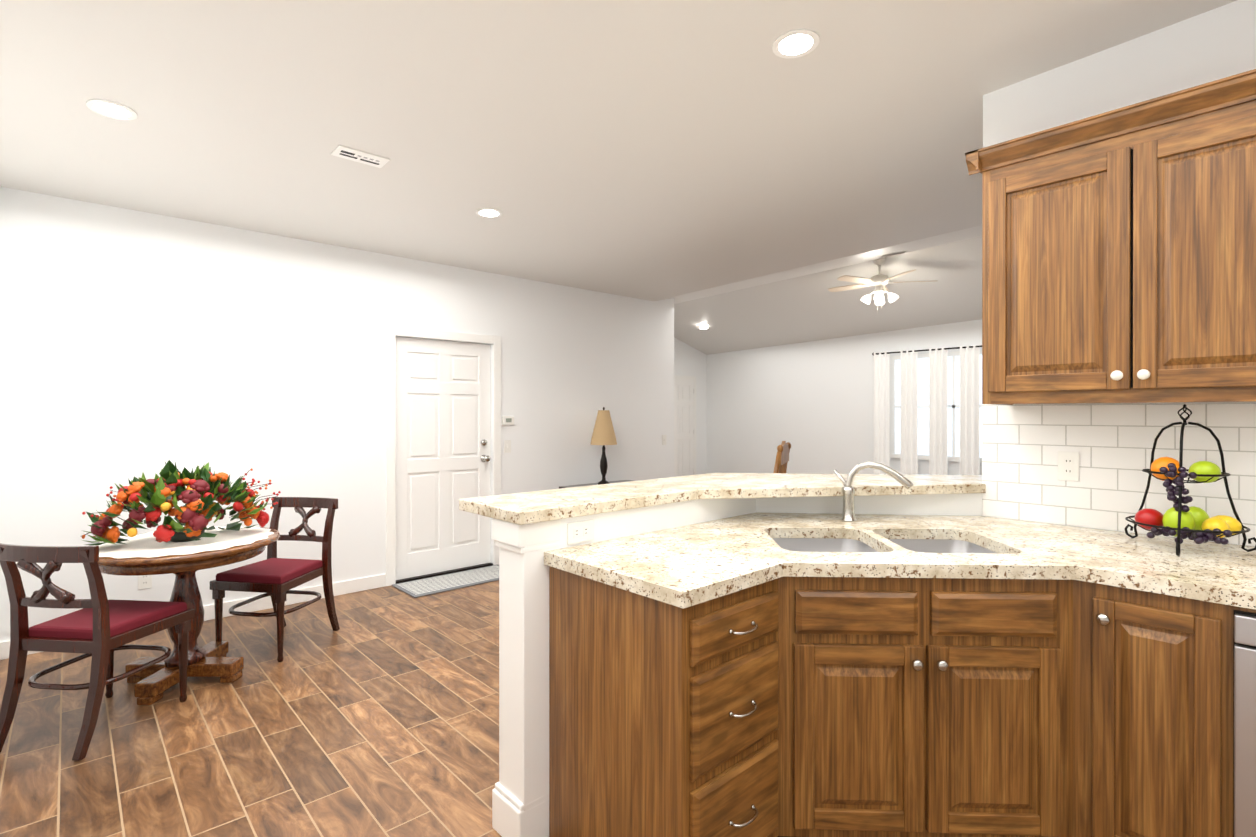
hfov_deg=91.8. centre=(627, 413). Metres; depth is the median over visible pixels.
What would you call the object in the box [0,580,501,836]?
floor
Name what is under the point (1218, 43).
wall
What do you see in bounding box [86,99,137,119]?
recessed light
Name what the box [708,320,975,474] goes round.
wall
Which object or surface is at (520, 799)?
wall
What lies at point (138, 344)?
wall
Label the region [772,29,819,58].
recessed light
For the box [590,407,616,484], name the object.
lamp
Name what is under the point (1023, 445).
tile backsplash
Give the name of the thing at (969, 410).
panels
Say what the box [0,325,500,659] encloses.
baseboard
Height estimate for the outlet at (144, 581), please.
0.115 m
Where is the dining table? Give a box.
[82,460,280,704]
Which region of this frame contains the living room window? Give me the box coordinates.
[890,350,982,462]
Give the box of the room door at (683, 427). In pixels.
[674,379,693,476]
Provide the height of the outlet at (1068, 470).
0.115 m
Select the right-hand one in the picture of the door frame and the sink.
the sink
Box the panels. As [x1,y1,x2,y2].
[872,345,981,474]
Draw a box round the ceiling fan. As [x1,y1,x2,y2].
[828,258,929,313]
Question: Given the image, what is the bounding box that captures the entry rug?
[392,564,498,597]
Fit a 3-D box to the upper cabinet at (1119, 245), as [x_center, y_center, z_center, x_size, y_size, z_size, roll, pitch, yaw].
[1.793,-0.532,2.106,0.343,0.950,0.934,0,0,-43]
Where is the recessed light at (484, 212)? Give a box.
[476,208,501,217]
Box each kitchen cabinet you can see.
[549,569,674,836]
[675,609,1255,836]
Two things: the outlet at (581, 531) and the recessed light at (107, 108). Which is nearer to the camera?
the outlet at (581, 531)
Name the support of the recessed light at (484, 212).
in the ceiling
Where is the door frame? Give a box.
[674,375,695,474]
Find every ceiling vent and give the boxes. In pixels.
[331,145,389,167]
[881,251,906,256]
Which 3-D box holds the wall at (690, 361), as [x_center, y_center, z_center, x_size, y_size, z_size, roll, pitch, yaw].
[-0.076,-0.387,10.830,4.360,3.500,0.120,0,0,-43]
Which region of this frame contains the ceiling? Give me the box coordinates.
[0,0,1236,354]
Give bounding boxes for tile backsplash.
[982,403,1255,545]
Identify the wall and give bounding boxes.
[0,187,675,641]
[492,493,981,836]
[676,339,707,474]
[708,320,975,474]
[976,0,1255,546]
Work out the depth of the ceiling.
2.87 m
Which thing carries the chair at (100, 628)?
on the floor
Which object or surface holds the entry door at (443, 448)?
in the wall at (138, 344)
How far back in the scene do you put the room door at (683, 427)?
11.79 m
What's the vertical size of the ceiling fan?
0.680 m
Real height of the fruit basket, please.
0.473 m
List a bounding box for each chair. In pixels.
[0,543,193,760]
[210,497,339,661]
[773,441,790,472]
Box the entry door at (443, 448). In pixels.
[396,337,490,579]
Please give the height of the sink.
0.464 m
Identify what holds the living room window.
in the wall at (816, 397)
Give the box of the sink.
[772,461,997,553]
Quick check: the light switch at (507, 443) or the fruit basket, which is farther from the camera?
the light switch at (507, 443)
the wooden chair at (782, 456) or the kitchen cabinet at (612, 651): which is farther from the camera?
the wooden chair at (782, 456)
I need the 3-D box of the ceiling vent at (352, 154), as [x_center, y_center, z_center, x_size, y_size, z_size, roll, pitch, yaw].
[-1.366,-1.313,3.111,0.250,0.011,0.130,0,0,-43]
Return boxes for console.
[559,407,632,488]
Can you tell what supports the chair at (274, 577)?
on the floor
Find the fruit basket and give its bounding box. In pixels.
[1124,404,1255,556]
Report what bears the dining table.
on the floor
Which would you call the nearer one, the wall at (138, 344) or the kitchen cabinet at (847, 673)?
the kitchen cabinet at (847, 673)
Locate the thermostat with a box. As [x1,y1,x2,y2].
[502,416,513,424]
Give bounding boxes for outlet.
[138,575,151,589]
[567,519,593,543]
[1058,451,1078,481]
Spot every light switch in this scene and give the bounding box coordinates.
[504,440,510,452]
[662,435,665,444]
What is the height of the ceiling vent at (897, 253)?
0.087 m
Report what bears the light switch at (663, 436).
attached to the wall at (138, 344)
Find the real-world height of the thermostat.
0.080 m
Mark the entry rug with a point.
(441, 583)
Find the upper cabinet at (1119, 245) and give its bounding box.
[975,69,1255,404]
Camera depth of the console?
6.07 m
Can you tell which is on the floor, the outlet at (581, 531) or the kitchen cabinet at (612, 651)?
the kitchen cabinet at (612, 651)

